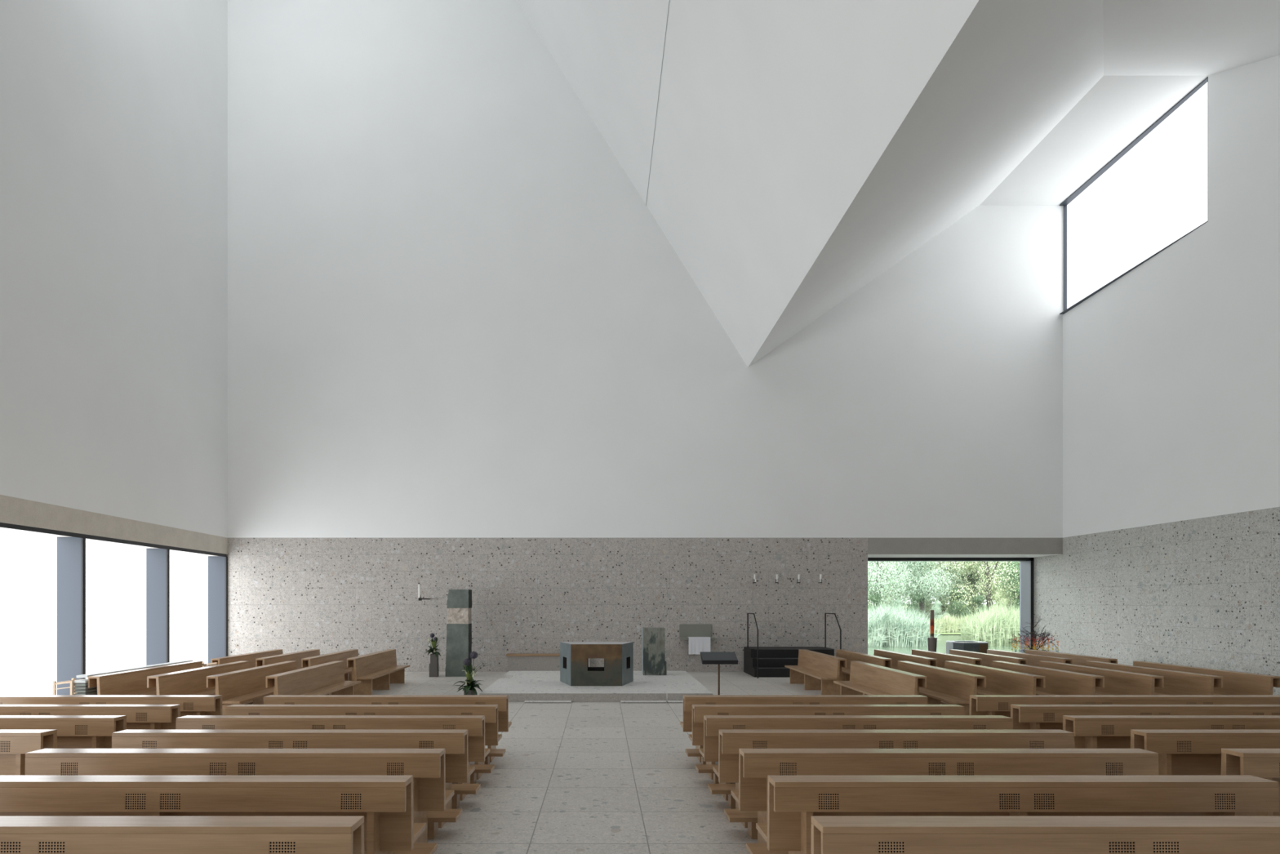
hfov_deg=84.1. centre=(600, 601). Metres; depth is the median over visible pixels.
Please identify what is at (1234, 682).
pew
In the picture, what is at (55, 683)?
chair
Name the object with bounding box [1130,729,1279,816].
pew
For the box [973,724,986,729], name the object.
grille
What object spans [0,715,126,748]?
pew
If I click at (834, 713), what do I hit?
grille
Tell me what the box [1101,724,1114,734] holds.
grille
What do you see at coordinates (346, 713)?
grille
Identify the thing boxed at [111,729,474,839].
pew
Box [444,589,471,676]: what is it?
tabernacle stele
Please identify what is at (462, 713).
grille
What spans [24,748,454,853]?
pew
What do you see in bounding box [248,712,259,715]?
grille
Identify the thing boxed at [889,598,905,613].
shrub
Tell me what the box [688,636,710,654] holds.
altar cloth
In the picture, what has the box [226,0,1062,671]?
wall
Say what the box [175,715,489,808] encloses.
pew
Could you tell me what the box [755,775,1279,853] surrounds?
pew
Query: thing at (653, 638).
ambo stone
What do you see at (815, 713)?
grille
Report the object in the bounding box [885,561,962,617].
tree
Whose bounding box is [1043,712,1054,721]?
grille
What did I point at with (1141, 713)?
grille
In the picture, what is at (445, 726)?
grille
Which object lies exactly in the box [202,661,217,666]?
pew
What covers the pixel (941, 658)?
pew
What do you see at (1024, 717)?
pew
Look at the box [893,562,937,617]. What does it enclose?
tree
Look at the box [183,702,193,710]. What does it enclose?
grille
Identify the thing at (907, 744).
grille
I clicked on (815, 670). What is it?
pew
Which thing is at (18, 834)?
pew
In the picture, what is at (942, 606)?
tree
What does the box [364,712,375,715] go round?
grille
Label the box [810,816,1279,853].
pew
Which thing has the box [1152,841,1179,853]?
grille
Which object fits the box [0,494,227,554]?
lintel
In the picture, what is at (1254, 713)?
grille
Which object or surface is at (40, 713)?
grille
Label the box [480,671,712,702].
platform
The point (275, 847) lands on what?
grille
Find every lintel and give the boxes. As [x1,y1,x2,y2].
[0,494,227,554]
[867,537,1062,554]
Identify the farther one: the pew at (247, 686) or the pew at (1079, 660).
the pew at (1079, 660)
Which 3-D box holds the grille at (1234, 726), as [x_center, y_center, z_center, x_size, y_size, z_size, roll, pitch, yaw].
[6.670,1.344,7.412,0.132,0.102,0.014,0,-1,0]
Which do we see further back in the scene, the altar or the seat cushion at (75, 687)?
the altar
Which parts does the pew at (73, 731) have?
panel, backrest, leg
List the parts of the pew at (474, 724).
panel, kneeler leg, leg, backrest, seat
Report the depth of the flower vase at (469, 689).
15.03 m
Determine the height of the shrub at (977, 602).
3.393 m
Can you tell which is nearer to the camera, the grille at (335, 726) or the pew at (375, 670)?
the grille at (335, 726)
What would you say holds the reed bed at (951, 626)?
on the bank
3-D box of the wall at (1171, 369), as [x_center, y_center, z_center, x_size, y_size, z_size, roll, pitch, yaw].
[13.988,-4.980,9.225,0.600,14.220,28.470,0,0,1]
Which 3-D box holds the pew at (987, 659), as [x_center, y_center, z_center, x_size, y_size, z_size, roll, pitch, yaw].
[9.211,1.700,17.005,0.905,0.880,3.070,0,0,0]
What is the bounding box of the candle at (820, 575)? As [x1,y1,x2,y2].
[817,573,822,582]
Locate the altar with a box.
[560,641,633,685]
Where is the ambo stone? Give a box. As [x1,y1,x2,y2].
[641,626,666,675]
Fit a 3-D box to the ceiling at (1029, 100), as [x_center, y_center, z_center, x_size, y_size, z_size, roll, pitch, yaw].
[9.305,-9.520,13.850,9.710,4.900,15.100,0,0,0]
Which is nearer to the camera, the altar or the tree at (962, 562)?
the altar
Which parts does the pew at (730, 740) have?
seat, backrest, leg, kneeler leg, panel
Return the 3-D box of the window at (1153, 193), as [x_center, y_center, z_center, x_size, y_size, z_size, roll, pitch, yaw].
[13.966,-10.310,18.750,0.246,3.304,5.244,0,0,0]
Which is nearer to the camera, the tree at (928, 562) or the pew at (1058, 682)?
the pew at (1058, 682)
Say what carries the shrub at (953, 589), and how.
on the bank
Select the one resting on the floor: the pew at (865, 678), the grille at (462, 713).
the pew at (865, 678)
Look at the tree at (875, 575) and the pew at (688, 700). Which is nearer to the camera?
the pew at (688, 700)
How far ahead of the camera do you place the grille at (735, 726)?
7.41 m
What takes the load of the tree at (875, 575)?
on the bank
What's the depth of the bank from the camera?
53.51 m
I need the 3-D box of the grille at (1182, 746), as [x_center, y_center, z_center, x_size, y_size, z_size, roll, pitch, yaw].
[5.302,1.320,6.442,0.132,0.102,0.014,0,-1,0]
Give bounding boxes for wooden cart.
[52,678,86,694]
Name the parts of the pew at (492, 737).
panel, kneeler leg, leg, backrest, seat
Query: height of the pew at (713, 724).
0.904 m
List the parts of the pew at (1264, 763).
panel, leg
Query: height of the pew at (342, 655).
0.880 m
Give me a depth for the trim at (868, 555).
21.90 m
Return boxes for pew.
[0,694,222,716]
[0,704,180,729]
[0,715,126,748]
[0,729,57,775]
[0,775,426,853]
[0,816,364,853]
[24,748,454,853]
[88,661,202,694]
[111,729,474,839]
[146,661,249,694]
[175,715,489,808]
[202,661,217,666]
[206,661,297,715]
[210,648,282,667]
[225,704,502,783]
[255,648,319,669]
[263,694,511,764]
[265,661,360,694]
[301,648,358,680]
[346,648,409,694]
[680,694,927,764]
[688,704,964,783]
[699,715,1012,808]
[712,729,1074,839]
[731,748,1159,853]
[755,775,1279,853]
[784,648,846,694]
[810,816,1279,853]
[833,661,926,694]
[835,648,892,680]
[873,648,937,669]
[897,661,986,715]
[911,648,982,668]
[944,661,1045,694]
[949,648,1026,666]
[968,694,1279,717]
[986,648,1072,666]
[991,661,1104,694]
[1010,704,1279,729]
[1024,648,1117,666]
[1038,661,1164,694]
[1062,715,1279,748]
[1085,661,1222,694]
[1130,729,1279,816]
[1133,661,1279,694]
[1220,748,1279,816]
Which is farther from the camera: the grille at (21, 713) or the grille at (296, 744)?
the grille at (21, 713)
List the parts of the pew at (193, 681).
panel, seat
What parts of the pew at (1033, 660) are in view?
panel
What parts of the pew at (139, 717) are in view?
panel, backrest, leg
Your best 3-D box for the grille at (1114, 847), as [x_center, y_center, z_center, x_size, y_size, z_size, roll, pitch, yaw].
[2.595,1.247,3.532,0.132,0.102,0.014,0,-1,0]
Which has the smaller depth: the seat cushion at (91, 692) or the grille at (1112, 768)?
the grille at (1112, 768)
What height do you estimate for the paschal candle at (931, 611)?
0.845 m
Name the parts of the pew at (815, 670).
leg, seat, leg, backrest, leg, panel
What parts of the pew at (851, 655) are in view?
leg, seat, leg, backrest, panel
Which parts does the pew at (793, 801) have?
seat, leg, leg, panel, leg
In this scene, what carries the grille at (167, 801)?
attached to the pew at (385, 802)
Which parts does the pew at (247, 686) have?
panel, leg, seat, backrest, leg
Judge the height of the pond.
0.001 m
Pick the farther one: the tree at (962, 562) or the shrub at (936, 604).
the tree at (962, 562)
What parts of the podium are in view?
handrail, handrail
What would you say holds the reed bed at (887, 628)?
on the pond
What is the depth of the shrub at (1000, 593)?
58.30 m
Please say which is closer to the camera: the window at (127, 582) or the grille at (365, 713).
the grille at (365, 713)
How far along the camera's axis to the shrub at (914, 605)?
59.74 m
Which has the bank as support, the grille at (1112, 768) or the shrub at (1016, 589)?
the shrub at (1016, 589)
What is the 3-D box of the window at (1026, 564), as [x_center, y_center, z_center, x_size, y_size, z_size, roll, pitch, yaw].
[11.031,0.355,23.180,5.923,3.550,0.600,0,0,0]
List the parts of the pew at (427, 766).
panel, leg, backrest, seat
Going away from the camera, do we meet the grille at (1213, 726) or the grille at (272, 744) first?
the grille at (272, 744)
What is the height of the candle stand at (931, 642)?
1.100 m
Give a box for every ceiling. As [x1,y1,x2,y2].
[517,0,978,367]
[748,0,1279,366]
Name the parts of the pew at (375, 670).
panel, leg, backrest, leg, seat, leg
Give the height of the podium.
1.792 m
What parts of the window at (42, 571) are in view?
pane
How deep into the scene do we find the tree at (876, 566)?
67.19 m
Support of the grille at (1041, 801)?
attached to the pew at (793, 801)
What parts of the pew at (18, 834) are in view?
panel, backrest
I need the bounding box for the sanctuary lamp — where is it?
[417,584,430,600]
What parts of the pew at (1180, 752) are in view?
leg, backrest, panel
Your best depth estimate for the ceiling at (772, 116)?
14.63 m
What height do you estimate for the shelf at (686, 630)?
0.470 m
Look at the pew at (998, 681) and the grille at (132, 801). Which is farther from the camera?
the pew at (998, 681)
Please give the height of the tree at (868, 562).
11.084 m
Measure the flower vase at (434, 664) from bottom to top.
1.237 m
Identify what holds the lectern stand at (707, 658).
on the floor
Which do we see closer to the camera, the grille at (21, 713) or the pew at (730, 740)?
the pew at (730, 740)
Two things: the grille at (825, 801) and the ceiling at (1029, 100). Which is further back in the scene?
the ceiling at (1029, 100)
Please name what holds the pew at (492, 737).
on the floor
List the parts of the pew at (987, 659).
panel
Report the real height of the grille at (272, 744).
0.102 m
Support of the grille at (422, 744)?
attached to the pew at (455, 742)
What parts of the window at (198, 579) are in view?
pane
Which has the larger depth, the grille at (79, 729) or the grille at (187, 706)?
the grille at (187, 706)
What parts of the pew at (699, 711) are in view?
seat, backrest, leg, kneeler leg, panel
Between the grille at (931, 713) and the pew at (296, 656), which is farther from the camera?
the pew at (296, 656)
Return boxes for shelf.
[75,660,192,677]
[679,623,715,639]
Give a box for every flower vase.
[424,632,445,676]
[453,650,489,694]
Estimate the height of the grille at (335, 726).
0.102 m
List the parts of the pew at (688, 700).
backrest, leg, kneeler leg, panel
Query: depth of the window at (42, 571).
14.46 m
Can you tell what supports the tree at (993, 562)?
on the bank
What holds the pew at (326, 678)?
on the floor
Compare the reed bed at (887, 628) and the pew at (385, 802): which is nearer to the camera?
the pew at (385, 802)
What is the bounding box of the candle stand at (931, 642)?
[927,637,937,652]
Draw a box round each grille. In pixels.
[0,741,10,751]
[0,841,21,853]
[20,712,31,715]
[38,841,65,853]
[39,712,49,715]
[60,762,78,775]
[75,724,87,734]
[124,793,146,809]
[135,712,146,721]
[142,741,156,748]
[160,793,180,809]
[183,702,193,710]
[202,724,214,729]
[209,762,226,775]
[238,762,255,775]
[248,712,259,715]
[268,741,283,748]
[269,841,295,853]
[293,741,306,748]
[311,724,324,729]
[333,724,346,729]
[340,793,361,809]
[345,712,356,715]
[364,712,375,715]
[386,762,404,775]
[418,741,433,748]
[443,724,455,729]
[461,712,472,715]
[717,712,728,715]
[733,724,745,729]
[752,741,767,748]
[779,762,796,775]
[814,712,826,715]
[817,793,839,809]
[833,712,844,715]
[842,724,855,729]
[863,724,875,729]
[878,841,904,853]
[879,741,893,748]
[903,741,917,748]
[928,762,945,775]
[930,712,941,715]
[956,762,973,775]
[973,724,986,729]
[998,702,1008,710]
[999,793,1020,809]
[1029,741,1044,748]
[1033,793,1054,809]
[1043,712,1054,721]
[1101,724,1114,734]
[1106,762,1123,775]
[1108,841,1135,853]
[1140,712,1151,715]
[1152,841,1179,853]
[1159,712,1170,715]
[1177,741,1191,751]
[1211,724,1223,729]
[1214,793,1235,809]
[1232,724,1244,729]
[1253,712,1263,715]
[1271,712,1279,715]
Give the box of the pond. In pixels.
[867,634,1019,655]
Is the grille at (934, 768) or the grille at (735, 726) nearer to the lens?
the grille at (934, 768)
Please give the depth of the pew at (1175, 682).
12.58 m
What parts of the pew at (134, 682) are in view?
panel, seat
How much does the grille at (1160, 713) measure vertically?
0.102 m
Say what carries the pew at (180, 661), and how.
on the floor
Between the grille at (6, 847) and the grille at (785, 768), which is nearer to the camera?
the grille at (6, 847)
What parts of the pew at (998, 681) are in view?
seat, panel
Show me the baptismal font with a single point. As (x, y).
(971, 646)
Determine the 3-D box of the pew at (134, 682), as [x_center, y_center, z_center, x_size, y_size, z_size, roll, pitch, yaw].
[-8.320,1.695,13.405,0.560,0.870,3.070,0,0,0]
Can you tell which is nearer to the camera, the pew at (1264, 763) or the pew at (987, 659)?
the pew at (1264, 763)
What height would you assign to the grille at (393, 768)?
0.102 m
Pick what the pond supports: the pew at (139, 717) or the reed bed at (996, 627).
the reed bed at (996, 627)
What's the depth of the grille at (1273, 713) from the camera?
8.38 m
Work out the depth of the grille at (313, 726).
7.41 m
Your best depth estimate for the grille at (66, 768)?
5.47 m
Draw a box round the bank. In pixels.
[867,604,986,634]
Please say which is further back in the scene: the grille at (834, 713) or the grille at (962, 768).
the grille at (834, 713)
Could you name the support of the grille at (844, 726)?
attached to the pew at (713, 724)
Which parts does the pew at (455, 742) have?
panel, kneeler leg, leg, backrest, seat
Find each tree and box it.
[867,561,919,610]
[867,561,937,619]
[867,565,904,610]
[880,562,928,612]
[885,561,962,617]
[889,561,978,619]
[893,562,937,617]
[932,561,1007,615]
[941,561,1019,616]
[944,561,1001,617]
[975,561,1019,608]
[993,561,1019,610]
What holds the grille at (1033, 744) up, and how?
attached to the pew at (730, 740)
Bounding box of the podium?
[743,613,841,678]
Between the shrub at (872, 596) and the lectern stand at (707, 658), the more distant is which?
the shrub at (872, 596)
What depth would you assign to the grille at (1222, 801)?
4.50 m
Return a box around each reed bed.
[867,600,947,647]
[928,611,969,633]
[957,599,1019,646]
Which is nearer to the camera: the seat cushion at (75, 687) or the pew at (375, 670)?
the seat cushion at (75, 687)
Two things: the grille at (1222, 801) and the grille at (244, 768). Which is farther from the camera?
the grille at (244, 768)
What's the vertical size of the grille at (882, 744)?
0.102 m
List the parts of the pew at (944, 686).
leg, backrest, seat, leg, panel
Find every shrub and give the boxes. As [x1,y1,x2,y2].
[867,593,884,613]
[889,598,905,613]
[906,591,925,616]
[928,600,949,620]
[946,586,973,618]
[969,594,988,617]
[990,586,1011,609]
[1011,589,1019,611]
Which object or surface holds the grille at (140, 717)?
attached to the pew at (139, 717)
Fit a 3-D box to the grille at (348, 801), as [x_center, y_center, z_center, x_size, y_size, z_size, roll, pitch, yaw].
[-1.585,1.271,4.502,0.132,0.102,0.014,0,-1,0]
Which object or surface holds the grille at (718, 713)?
attached to the pew at (699, 711)
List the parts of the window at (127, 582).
pane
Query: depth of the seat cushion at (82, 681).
11.83 m
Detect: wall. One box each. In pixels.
[0,0,227,537]
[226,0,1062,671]
[1033,54,1279,694]
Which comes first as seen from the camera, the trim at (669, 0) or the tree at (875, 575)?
the trim at (669, 0)
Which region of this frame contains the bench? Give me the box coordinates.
[506,653,590,671]
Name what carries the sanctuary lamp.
attached to the wall at (455, 311)
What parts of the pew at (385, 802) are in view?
leg, panel, leg, seat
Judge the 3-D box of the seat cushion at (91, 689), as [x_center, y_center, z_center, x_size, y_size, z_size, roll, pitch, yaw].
[-8.705,1.510,12.030,0.200,0.046,0.400,0,0,0]
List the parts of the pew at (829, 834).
backrest, panel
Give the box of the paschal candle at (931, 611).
[929,609,933,637]
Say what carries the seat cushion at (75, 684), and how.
on the seat cushion at (75, 687)
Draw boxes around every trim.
[645,0,670,205]
[867,554,1060,557]
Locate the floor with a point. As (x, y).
(572, 777)
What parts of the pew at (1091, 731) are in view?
leg, backrest, panel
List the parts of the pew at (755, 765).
seat, backrest, leg, panel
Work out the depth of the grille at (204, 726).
7.41 m
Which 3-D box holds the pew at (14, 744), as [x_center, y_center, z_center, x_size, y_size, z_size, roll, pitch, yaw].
[-6.690,1.637,6.530,3.200,0.904,0.934,0,-1,0]
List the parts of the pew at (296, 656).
panel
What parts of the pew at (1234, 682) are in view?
panel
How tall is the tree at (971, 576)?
9.120 m
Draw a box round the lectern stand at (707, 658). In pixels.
[700,652,737,694]
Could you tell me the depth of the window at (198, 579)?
20.75 m
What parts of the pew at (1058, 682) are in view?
seat, panel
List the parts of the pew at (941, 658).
panel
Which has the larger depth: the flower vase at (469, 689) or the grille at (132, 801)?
the flower vase at (469, 689)
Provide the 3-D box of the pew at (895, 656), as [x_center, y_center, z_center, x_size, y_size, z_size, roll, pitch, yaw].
[7.239,1.700,17.005,0.905,0.880,3.070,0,0,0]
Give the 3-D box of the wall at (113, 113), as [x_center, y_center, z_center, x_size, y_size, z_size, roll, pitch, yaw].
[-10.759,-11.495,8.200,0.399,19.150,26.461,0,0,-3]
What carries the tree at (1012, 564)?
on the bank
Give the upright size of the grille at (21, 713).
0.102 m
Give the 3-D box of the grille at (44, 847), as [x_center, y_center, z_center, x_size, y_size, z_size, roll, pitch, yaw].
[-2.733,1.247,3.532,0.132,0.102,0.014,0,-1,0]
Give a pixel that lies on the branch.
(1042, 637)
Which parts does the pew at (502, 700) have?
panel, kneeler leg, leg, backrest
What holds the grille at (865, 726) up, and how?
attached to the pew at (713, 724)
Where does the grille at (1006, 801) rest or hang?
attached to the pew at (793, 801)
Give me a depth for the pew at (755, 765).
5.46 m
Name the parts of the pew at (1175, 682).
panel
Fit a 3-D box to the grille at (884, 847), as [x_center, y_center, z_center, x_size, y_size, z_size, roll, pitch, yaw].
[1.447,1.247,3.532,0.132,0.102,0.014,0,-1,0]
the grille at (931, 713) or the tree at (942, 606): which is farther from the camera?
the tree at (942, 606)
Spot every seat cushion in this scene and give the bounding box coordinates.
[74,678,88,683]
[74,682,88,686]
[74,685,97,689]
[74,687,97,693]
[74,690,97,694]
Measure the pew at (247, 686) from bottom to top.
0.880 m
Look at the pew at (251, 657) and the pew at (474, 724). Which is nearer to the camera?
the pew at (474, 724)
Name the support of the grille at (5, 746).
attached to the pew at (14, 744)
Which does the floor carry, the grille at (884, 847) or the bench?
the bench
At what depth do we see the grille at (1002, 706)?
9.33 m
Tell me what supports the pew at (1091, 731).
on the floor
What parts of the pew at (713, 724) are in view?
seat, backrest, leg, kneeler leg, panel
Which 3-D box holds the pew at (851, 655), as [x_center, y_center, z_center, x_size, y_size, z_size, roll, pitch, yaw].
[6.253,1.700,17.005,0.905,0.880,3.070,0,0,0]
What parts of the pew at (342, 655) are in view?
panel, backrest, leg, seat, leg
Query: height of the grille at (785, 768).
0.102 m
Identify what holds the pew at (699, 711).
on the floor
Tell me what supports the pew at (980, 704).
on the floor
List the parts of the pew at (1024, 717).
leg, backrest, panel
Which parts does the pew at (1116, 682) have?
seat, panel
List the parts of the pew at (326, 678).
panel, leg, backrest, seat, leg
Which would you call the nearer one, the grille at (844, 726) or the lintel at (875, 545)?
the grille at (844, 726)
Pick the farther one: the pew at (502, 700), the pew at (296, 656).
the pew at (296, 656)
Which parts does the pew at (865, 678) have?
leg, seat, backrest, leg, panel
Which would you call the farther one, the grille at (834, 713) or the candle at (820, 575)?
the candle at (820, 575)
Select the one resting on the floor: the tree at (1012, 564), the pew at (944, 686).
the pew at (944, 686)
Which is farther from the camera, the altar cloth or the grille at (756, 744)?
the altar cloth
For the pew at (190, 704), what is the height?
0.880 m
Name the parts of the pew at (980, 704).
backrest, leg, panel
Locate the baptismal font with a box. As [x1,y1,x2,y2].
[946,640,988,653]
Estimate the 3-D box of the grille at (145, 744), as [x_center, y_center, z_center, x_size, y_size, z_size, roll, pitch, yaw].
[-4.101,1.320,6.442,0.132,0.102,0.014,0,-1,0]
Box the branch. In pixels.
[1008,613,1059,652]
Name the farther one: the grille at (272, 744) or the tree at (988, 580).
the tree at (988, 580)
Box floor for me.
[252,671,941,853]
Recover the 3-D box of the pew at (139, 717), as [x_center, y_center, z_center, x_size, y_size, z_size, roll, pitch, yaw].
[-6.690,1.685,8.470,3.200,0.904,0.934,0,-1,0]
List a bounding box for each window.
[0,522,85,694]
[83,533,169,678]
[168,546,227,665]
[867,557,1033,653]
[1059,76,1208,314]
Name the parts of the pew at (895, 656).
panel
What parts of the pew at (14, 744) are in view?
leg, panel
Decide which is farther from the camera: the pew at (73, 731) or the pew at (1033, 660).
the pew at (1033, 660)
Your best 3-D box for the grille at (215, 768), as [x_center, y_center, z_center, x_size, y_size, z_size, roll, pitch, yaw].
[-2.953,1.296,5.472,0.132,0.102,0.014,0,-1,0]
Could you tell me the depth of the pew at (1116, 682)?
12.64 m
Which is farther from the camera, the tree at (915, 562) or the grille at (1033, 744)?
the tree at (915, 562)
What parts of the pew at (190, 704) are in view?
panel, leg, backrest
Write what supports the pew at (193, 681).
on the floor
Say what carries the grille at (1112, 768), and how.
attached to the pew at (755, 765)

